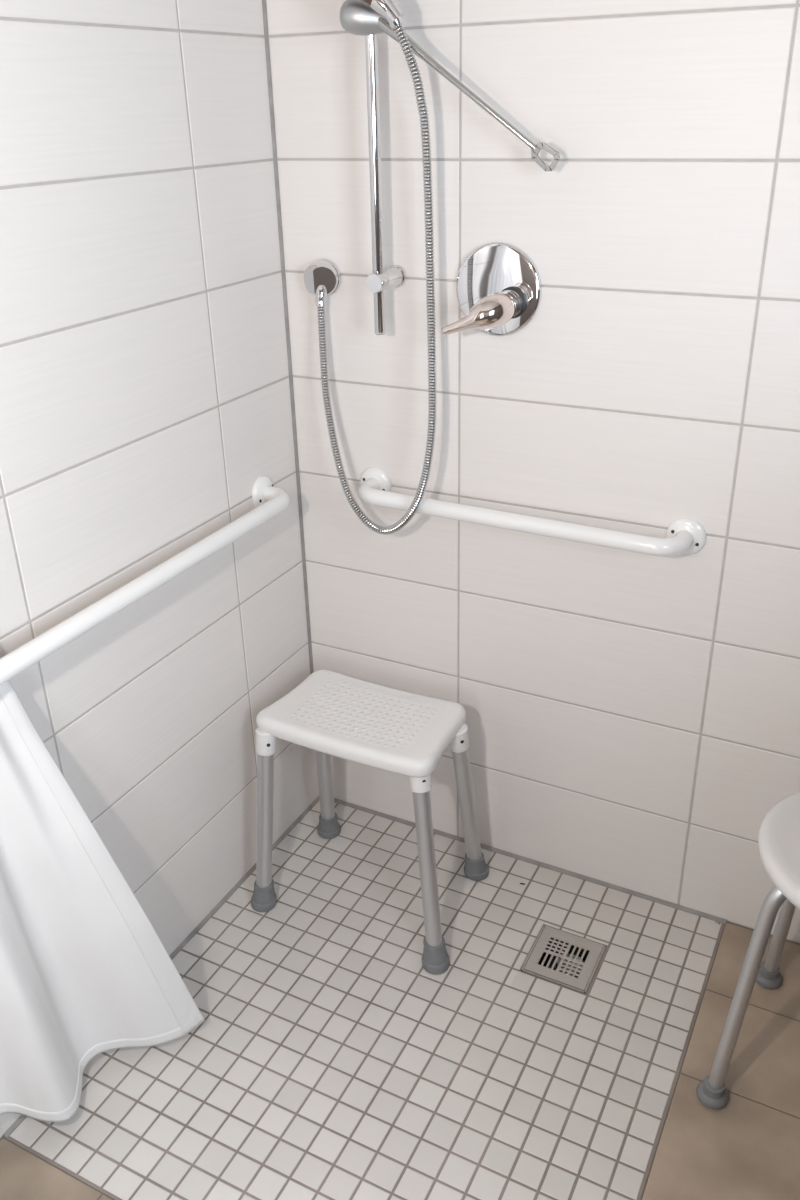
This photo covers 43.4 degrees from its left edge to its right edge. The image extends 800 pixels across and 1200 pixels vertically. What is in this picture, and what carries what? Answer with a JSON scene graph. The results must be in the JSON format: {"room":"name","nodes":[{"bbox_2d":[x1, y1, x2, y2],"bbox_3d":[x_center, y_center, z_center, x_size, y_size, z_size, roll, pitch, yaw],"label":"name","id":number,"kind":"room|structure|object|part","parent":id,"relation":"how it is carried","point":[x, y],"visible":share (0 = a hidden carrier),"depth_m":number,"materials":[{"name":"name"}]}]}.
{"room":"accessible shower room","nodes":[
{"label":"accessible shower room","id":0,"kind":"room"},
{"bbox_2d":[0,0,318,1138],"bbox_3d":[-0.728,-0.210,1.151,0.100,2.670,2.220,12,29,25],"label":"wall","id":1,"kind":"structure","parent":0,"point":[145,399],"depth_m":1.66,"materials":[{"name":"tile"}]},
{"bbox_2d":[0,475,289,684],"bbox_3d":[-0.423,-0.040,1.658,0.082,0.072,0.883,12,29,25],"label":"grab rail","id":2,"kind":"object","parent":1,"relation":"attached to","point":[268,500],"visible":1,"depth_m":1.61,"materials":[{"name":"white metal"}]},
{"bbox_2d":[3,796,319,1136],"bbox_3d":[-0.423,0.683,2.067,0.009,0.006,1.012,12,29,25],"label":"trim","id":3,"kind":"structure","parent":1,"relation":"attached to","point":[215,909],"depth_m":2.14,"materials":[{"name":"grey plastic"}]},
{"bbox_3d":[-0.845,-0.746,0.470,0.064,0.018,0.788,12,29,25],"label":"rail","id":4,"kind":"object","parent":1,"relation":"attached to","visible":0},
{"bbox_2d":[0,680,204,1121],"bbox_3d":[-0.678,0.041,1.109,0.138,1.955,0.872,16,31,31],"label":"shower curtain","id":5,"kind":"object","parent":4,"relation":"hanging from","point":[85,973],"visible":1,"depth_m":1.59,"materials":[{"name":"white fabric"}]},
{"bbox_2d":[0,800,799,1199],"bbox_3d":[0.223,1.132,1.256,2.100,0.110,2.170,12,29,25],"label":"floor","id":6,"kind":"structure","parent":0,"point":[325,1061],"depth_m":1.78,"materials":[{"name":"tile"}]},
{"bbox_2d":[3,923,724,1199],"bbox_3d":[0.004,0.783,1.869,0.970,0.020,1.010,12,29,25],"label":"trim","id":7,"kind":"structure","parent":6,"relation":"on","point":[676,1078],"depth_m":1.65,"materials":[{"name":"tile"}]},
{"bbox_2d":[251,670,488,974],"bbox_3d":[-0.054,0.430,2.072,0.461,0.434,0.338,12,29,25],"label":"stool","id":8,"kind":"object","parent":6,"relation":"on","point":[329,713],"visible":1,"depth_m":2.00,"materials":[{"name":"white plastic"}]},
{"bbox_3d":[-0.278,0.440,2.068,0.033,0.375,0.090,13,30,27],"label":"leg","id":9,"kind":"part","parent":8,"relation":"part of","materials":[{"name":"metal"}]},
{"bbox_3d":[-0.167,0.360,2.224,0.033,0.374,0.080,-4,26,-4],"label":"leg","id":10,"kind":"part","parent":8,"relation":"part of","materials":[{"name":"metal"}]},
{"bbox_3d":[-0.071,0.237,2.015,0.390,0.038,0.238,12,29,25],"label":"seat","id":11,"kind":"part","parent":8,"relation":"part of","materials":[{"name":"white plastic"}]},
{"bbox_3d":[0.052,0.500,1.931,0.033,0.378,0.130,-7,27,-12],"label":"leg","id":12,"kind":"part","parent":8,"relation":"part of","materials":[{"name":"metal"}]},
{"bbox_3d":[0.139,0.416,2.096,0.086,0.375,0.033,-20,32,-32],"label":"leg","id":13,"kind":"part","parent":8,"relation":"part of","materials":[{"name":"metal"}]},
{"bbox_2d":[521,925,605,993],"bbox_3d":[0.324,0.737,2.000,0.130,0.072,0.132,12,29,25],"label":"floor drain","id":14,"kind":"object","parent":6,"relation":"in","point":[557,956],"visible":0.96,"depth_m":1.99,"materials":[{"name":"metal"}]},
{"bbox_2d":[697,792,799,1108],"bbox_3d":[0.727,0.601,1.619,0.354,0.495,0.374,17,32,32],"label":"stool","id":15,"kind":"object","parent":6,"relation":"on","point":[779,832],"visible":1,"depth_m":1.58,"materials":[{"name":"white plastic"}]},
{"bbox_3d":[0.618,0.617,1.608,0.217,0.459,0.024,-5,27,-7],"label":"leg","id":16,"kind":"part","parent":15,"relation":"part of","materials":[{"name":"metal"}]},
{"bbox_3d":[0.723,0.395,1.516,0.349,0.033,0.349,12,29,25],"label":"seat","id":17,"kind":"part","parent":15,"relation":"part of","materials":[{"name":"white plastic"}]},
{"bbox_3d":[0.711,0.553,1.732,0.024,0.459,0.217,-5,27,-6],"label":"leg","id":18,"kind":"part","parent":15,"relation":"part of","materials":[{"name":"metal"}]},
{"bbox_2d":[266,0,799,943],"bbox_3d":[0.667,-0.449,1.562,2.190,2.670,0.100,12,29,25],"label":"wall","id":19,"kind":"structure","parent":0,"point":[632,722],"depth_m":1.79,"materials":[{"name":"tile"}]},
{"bbox_2d":[262,0,318,785],"bbox_3d":[-0.222,-0.619,1.923,0.005,2.446,0.005,12,29,25],"label":"trim","id":20,"kind":"structure","parent":19,"relation":"attached to","point":[264,8],"depth_m":1.95,"materials":[{"name":"grey plastic"}]},
{"bbox_2d":[304,259,340,301],"bbox_3d":[-0.149,-0.591,1.867,0.067,0.076,0.047,12,29,25],"label":"outlet","id":21,"kind":"object","parent":19,"relation":"attached to","point":[322,277],"visible":0.98,"depth_m":1.85,"materials":[{"name":"silver metal"}]},
{"bbox_2d":[339,0,559,334],"bbox_3d":[0.083,-0.764,1.589,0.348,0.700,0.136,12,29,25],"label":"shower rail","id":22,"kind":"object","parent":19,"relation":"attached to","point":[356,17],"visible":0.87,"depth_m":1.60,"materials":[{"name":"silver metal"}]},
{"bbox_2d":[362,0,386,16],"bbox_3d":[-0.125,-0.952,1.498,0.231,0.156,0.068,7,28,17],"label":"shower","id":23,"kind":"object","parent":22,"relation":"attached to","point":[379,6],"visible":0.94,"depth_m":1.51,"materials":[{"name":"silver metal"}]},
{"bbox_3d":[-0.103,-0.949,1.508,0.159,0.115,0.028,5,27,12],"label":"handle","id":24,"kind":"part","parent":23,"relation":"part of","materials":[{"name":"silver metal"}]},
{"bbox_2d":[315,16,436,534],"bbox_3d":[-0.059,-0.530,1.772,0.279,0.868,0.064,18,32,34],"label":"shower hose","id":25,"kind":"object","parent":22,"relation":"hanging from","point":[397,24],"visible":1,"depth_m":1.76,"materials":[{"name":"silver metal"}]},
{"bbox_2d":[383,0,402,22],"bbox_3d":[-0.019,-0.893,1.514,0.047,0.050,0.030,12,29,25],"label":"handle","id":26,"kind":"object","parent":22,"relation":"attached to","point":[393,11],"depth_m":1.51,"materials":[{"name":"silver metal"}]},
{"bbox_3d":[0.087,-0.800,1.555,0.256,0.196,0.027,7,28,17],"label":"lever rod","id":27,"kind":"part","parent":22,"relation":"part of","materials":[{"name":"silver metal"}]},
{"bbox_2d":[442,242,541,335],"bbox_3d":[0.142,-0.511,1.690,0.157,0.157,0.126,12,29,25],"label":"shower valve","id":28,"kind":"object","parent":19,"relation":"attached to","point":[499,286],"visible":1,"depth_m":1.71,"materials":[{"name":"silver metal"}]},
{"bbox_3d":[0.131,-0.477,1.677,0.110,0.066,0.067,12,29,25],"label":"lever handle","id":29,"kind":"part","parent":28,"relation":"part of","materials":[{"name":"silver metal"}]},
{"bbox_2d":[334,798,726,923],"bbox_3d":[0.236,0.569,2.263,0.973,0.006,0.010,12,29,25],"label":"trim","id":30,"kind":"structure","parent":19,"relation":"attached to","point":[483,846],"depth_m":2.21,"materials":[{"name":"grey plastic"}]},
{"bbox_2d":[359,467,705,555],"bbox_3d":[0.208,-0.156,1.859,0.687,0.078,0.086,12,29,25],"label":"grab rail","id":31,"kind":"object","parent":19,"relation":"attached to","point":[684,535],"visible":1,"depth_m":1.80,"materials":[{"name":"white metal"}]}
]}

